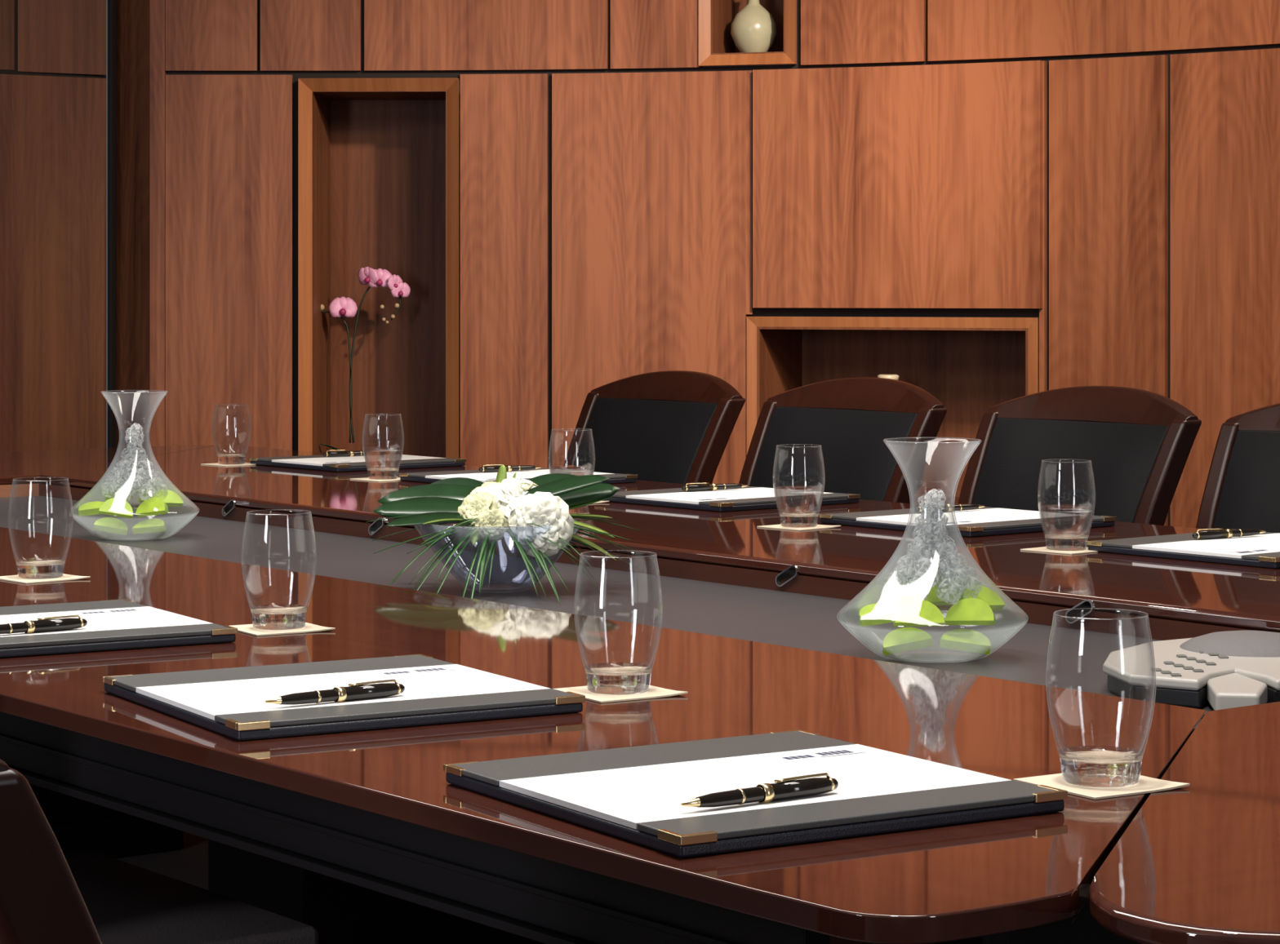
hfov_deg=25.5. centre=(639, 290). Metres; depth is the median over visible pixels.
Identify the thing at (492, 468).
pen
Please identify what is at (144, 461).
ice cube
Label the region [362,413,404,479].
water glass
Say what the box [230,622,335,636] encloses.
coaster
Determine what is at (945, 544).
ice cube
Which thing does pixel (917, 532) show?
ice cube
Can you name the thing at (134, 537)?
carafe
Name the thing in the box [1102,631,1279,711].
phone
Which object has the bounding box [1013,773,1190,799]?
coaster
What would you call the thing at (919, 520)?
ice cube
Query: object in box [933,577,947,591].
ice cube
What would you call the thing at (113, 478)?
ice cube
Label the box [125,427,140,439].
ice cube
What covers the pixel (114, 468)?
ice cube
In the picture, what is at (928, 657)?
carafe
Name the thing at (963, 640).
slice
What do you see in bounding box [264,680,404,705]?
pen
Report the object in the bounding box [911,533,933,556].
ice cube
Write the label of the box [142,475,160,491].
ice cube
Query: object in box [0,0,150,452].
wall
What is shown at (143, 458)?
ice cube
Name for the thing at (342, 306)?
potted orchid
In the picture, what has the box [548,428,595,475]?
water glass
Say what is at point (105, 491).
ice cube
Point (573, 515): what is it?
leaf
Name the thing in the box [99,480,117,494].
ice cube
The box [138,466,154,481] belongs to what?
ice cube
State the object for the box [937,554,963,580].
ice cube
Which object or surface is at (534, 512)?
flower arrangement
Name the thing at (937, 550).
ice cube
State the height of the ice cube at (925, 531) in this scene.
0.027 m
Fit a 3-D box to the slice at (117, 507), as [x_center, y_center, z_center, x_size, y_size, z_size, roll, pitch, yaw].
[-0.931,0.388,5.029,0.060,0.037,0.025,0,0,-6]
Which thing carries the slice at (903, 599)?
in the carafe at (928, 657)
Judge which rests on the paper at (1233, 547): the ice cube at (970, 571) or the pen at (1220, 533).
the pen at (1220, 533)
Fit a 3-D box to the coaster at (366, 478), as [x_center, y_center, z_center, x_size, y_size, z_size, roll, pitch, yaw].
[-0.542,0.398,5.973,0.100,0.004,0.100,0,0,-43]
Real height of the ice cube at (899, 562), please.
0.034 m
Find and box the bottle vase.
[730,0,777,52]
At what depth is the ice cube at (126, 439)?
5.07 m
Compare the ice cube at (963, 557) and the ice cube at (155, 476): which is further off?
the ice cube at (155, 476)
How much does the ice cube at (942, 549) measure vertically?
0.030 m
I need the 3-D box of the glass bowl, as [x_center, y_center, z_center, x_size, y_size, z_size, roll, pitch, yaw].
[-0.210,0.393,4.201,0.257,0.104,0.257,0,0,0]
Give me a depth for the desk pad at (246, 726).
2.64 m
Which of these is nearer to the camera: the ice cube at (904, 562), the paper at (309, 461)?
the ice cube at (904, 562)
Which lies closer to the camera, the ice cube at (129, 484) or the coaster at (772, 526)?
the coaster at (772, 526)
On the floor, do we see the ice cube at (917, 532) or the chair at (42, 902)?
the chair at (42, 902)
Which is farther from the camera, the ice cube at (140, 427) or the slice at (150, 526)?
the ice cube at (140, 427)
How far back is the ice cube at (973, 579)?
3.40 m
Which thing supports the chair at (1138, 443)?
on the floor
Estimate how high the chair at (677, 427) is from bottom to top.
0.958 m
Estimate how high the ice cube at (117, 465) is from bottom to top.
0.032 m
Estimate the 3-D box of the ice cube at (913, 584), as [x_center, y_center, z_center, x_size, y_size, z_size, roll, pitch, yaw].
[0.334,0.357,3.391,0.030,0.032,0.029,0,0,9]
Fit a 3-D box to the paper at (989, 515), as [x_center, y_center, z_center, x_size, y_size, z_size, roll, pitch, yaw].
[0.565,0.387,4.812,0.345,0.005,0.207,0,0,-39]
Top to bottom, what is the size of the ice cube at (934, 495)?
0.027 m
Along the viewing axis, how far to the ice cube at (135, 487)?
5.04 m
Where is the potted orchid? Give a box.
[320,266,410,449]
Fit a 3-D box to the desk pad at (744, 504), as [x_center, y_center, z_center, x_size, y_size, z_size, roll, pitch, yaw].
[0.164,0.392,5.344,0.350,0.016,0.362,0,0,-40]
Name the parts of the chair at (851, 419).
leg, crest rail, leg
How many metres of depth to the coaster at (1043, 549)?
4.32 m
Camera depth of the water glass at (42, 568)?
3.90 m
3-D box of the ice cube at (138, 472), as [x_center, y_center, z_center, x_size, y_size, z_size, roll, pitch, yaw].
[-0.896,0.333,5.056,0.029,0.034,0.029,0,0,-20]
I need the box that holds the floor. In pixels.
[115,831,875,943]
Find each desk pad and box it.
[0,599,237,658]
[102,654,585,741]
[248,454,466,472]
[399,467,637,484]
[443,729,1067,858]
[602,486,860,512]
[818,506,1116,537]
[1086,528,1279,568]
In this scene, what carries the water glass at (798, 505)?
on the coaster at (772, 526)
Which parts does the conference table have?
panel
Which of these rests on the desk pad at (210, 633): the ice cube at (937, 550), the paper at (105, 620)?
the paper at (105, 620)
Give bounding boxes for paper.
[0,606,211,637]
[135,664,549,720]
[271,454,444,466]
[425,469,615,483]
[499,744,1011,830]
[626,487,831,504]
[856,508,1041,526]
[1132,533,1279,559]
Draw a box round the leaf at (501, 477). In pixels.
[495,464,506,483]
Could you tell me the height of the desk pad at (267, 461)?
0.016 m
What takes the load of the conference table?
on the floor
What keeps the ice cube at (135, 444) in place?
in the carafe at (134, 537)
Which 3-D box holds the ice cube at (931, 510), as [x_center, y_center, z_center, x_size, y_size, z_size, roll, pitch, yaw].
[0.353,0.268,3.429,0.025,0.024,0.024,0,0,-15]
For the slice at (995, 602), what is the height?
0.032 m
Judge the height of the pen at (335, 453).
0.017 m
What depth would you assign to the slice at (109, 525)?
5.04 m
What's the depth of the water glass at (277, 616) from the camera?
3.32 m
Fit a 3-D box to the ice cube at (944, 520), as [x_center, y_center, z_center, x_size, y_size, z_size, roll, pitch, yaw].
[0.361,0.279,3.434,0.025,0.025,0.026,0,0,32]
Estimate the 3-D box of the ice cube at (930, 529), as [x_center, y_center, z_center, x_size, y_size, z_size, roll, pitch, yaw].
[0.358,0.292,3.423,0.024,0.025,0.024,0,0,6]
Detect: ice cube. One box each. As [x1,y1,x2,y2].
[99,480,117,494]
[102,482,118,497]
[105,475,119,489]
[109,466,125,480]
[110,478,125,494]
[114,470,129,486]
[115,459,132,476]
[115,484,134,501]
[119,461,137,477]
[120,448,136,461]
[124,432,137,446]
[124,454,137,468]
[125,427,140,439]
[126,440,143,454]
[126,441,140,454]
[127,475,142,492]
[128,422,142,437]
[128,475,143,492]
[129,467,146,485]
[131,433,144,446]
[132,447,146,462]
[135,454,151,468]
[137,459,153,475]
[137,484,155,500]
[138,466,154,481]
[142,469,159,484]
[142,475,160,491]
[146,476,163,490]
[152,483,167,497]
[884,572,909,599]
[884,573,908,594]
[889,564,918,591]
[893,563,911,586]
[896,554,920,581]
[902,551,924,571]
[906,542,928,564]
[906,576,931,599]
[909,565,933,582]
[910,542,935,567]
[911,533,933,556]
[912,522,934,544]
[912,557,937,581]
[914,510,938,530]
[914,564,939,592]
[917,493,937,512]
[920,502,942,521]
[921,530,939,551]
[924,498,942,518]
[925,488,946,511]
[925,522,945,542]
[927,510,948,530]
[928,550,950,574]
[929,524,948,543]
[930,540,954,562]
[933,535,955,556]
[933,561,952,584]
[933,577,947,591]
[934,542,958,566]
[936,578,963,604]
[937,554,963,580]
[941,566,966,590]
[943,553,968,574]
[954,564,976,588]
[957,575,983,599]
[963,571,978,585]
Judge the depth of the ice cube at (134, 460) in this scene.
5.06 m
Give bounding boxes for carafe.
[68,390,199,540]
[836,437,1028,662]
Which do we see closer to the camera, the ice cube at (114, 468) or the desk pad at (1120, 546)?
the desk pad at (1120, 546)
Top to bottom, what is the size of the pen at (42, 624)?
0.017 m
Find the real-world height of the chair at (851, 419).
0.958 m
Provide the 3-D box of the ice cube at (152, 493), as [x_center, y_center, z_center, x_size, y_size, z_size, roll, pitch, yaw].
[-0.880,0.360,5.047,0.027,0.031,0.031,0,0,-40]
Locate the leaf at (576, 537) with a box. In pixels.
[571,533,616,560]
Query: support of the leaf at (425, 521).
on the flower arrangement
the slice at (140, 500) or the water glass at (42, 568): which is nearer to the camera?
the water glass at (42, 568)
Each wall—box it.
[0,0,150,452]
[150,0,1279,528]
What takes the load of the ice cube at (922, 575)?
in the carafe at (928, 657)
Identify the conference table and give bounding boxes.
[0,444,1279,943]
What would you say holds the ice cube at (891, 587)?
in the carafe at (928, 657)
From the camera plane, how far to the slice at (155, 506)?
5.03 m
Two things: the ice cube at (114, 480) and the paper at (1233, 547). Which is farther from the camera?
the ice cube at (114, 480)
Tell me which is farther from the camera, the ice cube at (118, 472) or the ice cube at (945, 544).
the ice cube at (118, 472)
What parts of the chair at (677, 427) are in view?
leg, crest rail, leg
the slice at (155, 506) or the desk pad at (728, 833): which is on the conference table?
the desk pad at (728, 833)
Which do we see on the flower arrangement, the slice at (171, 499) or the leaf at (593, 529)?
the leaf at (593, 529)
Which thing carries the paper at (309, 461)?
on the desk pad at (267, 461)
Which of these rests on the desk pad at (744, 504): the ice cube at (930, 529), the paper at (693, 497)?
the paper at (693, 497)
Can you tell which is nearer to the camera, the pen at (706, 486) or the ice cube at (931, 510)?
the ice cube at (931, 510)
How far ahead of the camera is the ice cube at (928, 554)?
3.41 m
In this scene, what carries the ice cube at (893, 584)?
in the carafe at (928, 657)
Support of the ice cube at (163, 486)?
in the carafe at (134, 537)
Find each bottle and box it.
[877,374,925,494]
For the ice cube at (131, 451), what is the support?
in the carafe at (134, 537)
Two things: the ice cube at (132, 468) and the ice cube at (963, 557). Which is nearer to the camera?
the ice cube at (963, 557)
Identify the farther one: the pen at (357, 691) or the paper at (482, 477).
the paper at (482, 477)
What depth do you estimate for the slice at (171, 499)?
5.08 m
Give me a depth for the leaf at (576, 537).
4.15 m
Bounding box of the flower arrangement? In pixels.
[365,464,639,604]
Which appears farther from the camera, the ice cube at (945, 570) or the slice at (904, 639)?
the ice cube at (945, 570)
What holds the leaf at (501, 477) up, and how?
on the flower arrangement
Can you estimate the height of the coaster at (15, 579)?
0.004 m
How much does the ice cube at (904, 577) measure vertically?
0.033 m
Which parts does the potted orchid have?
flower stem, orchid flower, orchid flower, flower stem, orchid flower, orchid flower, orchid flower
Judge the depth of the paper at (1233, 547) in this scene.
4.25 m
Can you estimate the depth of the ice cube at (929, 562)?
3.40 m
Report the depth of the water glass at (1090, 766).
2.27 m
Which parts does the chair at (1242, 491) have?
leg, crest rail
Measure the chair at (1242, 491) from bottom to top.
0.958 m
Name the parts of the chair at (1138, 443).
leg, crest rail, leg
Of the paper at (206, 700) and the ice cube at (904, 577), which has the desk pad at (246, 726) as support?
the paper at (206, 700)
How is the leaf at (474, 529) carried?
on the flower arrangement
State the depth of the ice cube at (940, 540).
3.44 m
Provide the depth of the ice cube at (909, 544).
3.44 m
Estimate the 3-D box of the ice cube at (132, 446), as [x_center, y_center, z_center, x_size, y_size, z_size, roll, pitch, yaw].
[-0.909,0.284,5.090,0.024,0.024,0.025,0,0,-35]
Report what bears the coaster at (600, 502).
on the conference table
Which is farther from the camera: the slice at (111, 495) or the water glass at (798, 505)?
the slice at (111, 495)
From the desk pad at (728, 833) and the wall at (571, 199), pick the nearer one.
the desk pad at (728, 833)
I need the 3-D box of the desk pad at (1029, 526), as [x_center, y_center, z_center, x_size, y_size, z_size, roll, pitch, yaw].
[0.556,0.392,4.822,0.350,0.016,0.362,0,0,-39]
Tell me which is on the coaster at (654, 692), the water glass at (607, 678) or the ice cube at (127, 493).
the water glass at (607, 678)
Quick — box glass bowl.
[413,518,585,592]
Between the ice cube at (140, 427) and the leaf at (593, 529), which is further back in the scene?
the ice cube at (140, 427)
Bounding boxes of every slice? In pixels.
[78,501,104,516]
[93,517,127,535]
[98,497,133,519]
[105,489,132,501]
[132,519,165,534]
[135,497,168,517]
[137,488,153,502]
[154,489,183,507]
[858,603,900,626]
[883,627,932,655]
[888,579,919,605]
[893,600,945,626]
[925,583,961,605]
[939,629,990,654]
[944,598,995,625]
[959,585,1004,611]
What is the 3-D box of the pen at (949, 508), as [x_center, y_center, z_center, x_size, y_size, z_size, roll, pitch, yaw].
[0.538,0.377,4.911,0.150,0.017,0.014,0,0,-31]
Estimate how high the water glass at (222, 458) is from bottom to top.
0.136 m
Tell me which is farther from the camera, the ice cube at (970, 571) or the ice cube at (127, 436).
the ice cube at (127, 436)
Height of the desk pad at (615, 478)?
0.016 m
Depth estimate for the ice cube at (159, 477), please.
5.09 m
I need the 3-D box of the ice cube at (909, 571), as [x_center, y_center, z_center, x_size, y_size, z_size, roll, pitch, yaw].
[0.319,0.347,3.419,0.029,0.032,0.029,0,0,-30]
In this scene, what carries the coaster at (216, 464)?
on the conference table
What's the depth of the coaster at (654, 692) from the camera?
2.78 m
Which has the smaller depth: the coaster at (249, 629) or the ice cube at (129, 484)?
the coaster at (249, 629)
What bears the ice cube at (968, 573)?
in the carafe at (928, 657)
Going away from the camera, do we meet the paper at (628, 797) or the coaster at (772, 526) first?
the paper at (628, 797)
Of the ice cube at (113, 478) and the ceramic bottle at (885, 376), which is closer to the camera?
the ice cube at (113, 478)
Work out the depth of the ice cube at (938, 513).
3.43 m
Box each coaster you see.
[0,573,90,583]
[200,462,256,466]
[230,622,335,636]
[349,477,400,481]
[553,685,688,703]
[594,501,608,503]
[756,524,840,531]
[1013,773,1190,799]
[1020,546,1097,555]
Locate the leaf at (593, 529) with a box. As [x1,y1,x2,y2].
[573,520,614,537]
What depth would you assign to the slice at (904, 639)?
3.39 m
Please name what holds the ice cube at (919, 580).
in the carafe at (928, 657)
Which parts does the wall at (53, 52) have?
wall panel, wall panel, wall panel, recess panel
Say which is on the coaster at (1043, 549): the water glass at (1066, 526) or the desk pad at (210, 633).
the water glass at (1066, 526)
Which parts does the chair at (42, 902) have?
crest rail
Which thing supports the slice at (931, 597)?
in the carafe at (928, 657)
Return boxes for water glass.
[8,477,73,579]
[212,404,250,464]
[241,509,316,630]
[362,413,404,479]
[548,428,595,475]
[573,550,662,695]
[773,444,825,528]
[1037,459,1095,551]
[1045,608,1155,788]
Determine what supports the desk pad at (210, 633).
on the conference table
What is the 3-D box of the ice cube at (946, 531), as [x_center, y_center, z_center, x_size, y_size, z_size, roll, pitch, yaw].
[0.362,0.297,3.441,0.023,0.025,0.025,0,0,-18]
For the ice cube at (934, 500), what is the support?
in the carafe at (928, 657)
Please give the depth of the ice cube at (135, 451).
5.07 m
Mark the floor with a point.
(189, 865)
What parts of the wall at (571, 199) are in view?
wall post, wall panel, wall panel, wall panel, wall panel, wall panel, wall panel, wall panel, frame sill, wall panel, wall panel, wall panel, wall panel, wall panel, wall panel, wall panel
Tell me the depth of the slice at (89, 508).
5.04 m
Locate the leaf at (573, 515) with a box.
[568,513,612,518]
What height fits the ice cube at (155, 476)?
0.030 m
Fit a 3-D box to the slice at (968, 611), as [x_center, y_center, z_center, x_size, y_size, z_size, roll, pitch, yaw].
[0.397,0.386,3.389,0.060,0.033,0.026,0,0,20]
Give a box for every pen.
[0,615,87,634]
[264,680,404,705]
[323,449,364,457]
[479,464,541,472]
[680,773,838,808]
[681,482,747,491]
[915,503,984,513]
[1191,528,1266,539]
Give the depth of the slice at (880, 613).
3.40 m
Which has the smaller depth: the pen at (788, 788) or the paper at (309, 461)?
the pen at (788, 788)
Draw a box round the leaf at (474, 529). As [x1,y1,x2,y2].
[470,524,479,546]
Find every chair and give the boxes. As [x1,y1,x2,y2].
[0,760,102,943]
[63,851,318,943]
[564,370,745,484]
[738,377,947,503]
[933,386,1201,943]
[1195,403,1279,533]
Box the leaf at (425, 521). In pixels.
[422,518,462,524]
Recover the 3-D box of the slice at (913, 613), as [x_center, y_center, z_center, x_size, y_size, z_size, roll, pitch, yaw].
[0.332,0.386,3.378,0.060,0.033,0.025,0,0,-6]
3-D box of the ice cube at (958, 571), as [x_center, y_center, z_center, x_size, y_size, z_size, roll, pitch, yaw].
[0.376,0.346,3.402,0.026,0.029,0.029,0,0,-33]
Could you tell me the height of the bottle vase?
0.245 m
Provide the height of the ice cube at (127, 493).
0.032 m
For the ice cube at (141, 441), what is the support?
in the carafe at (134, 537)
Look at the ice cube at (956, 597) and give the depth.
3.38 m

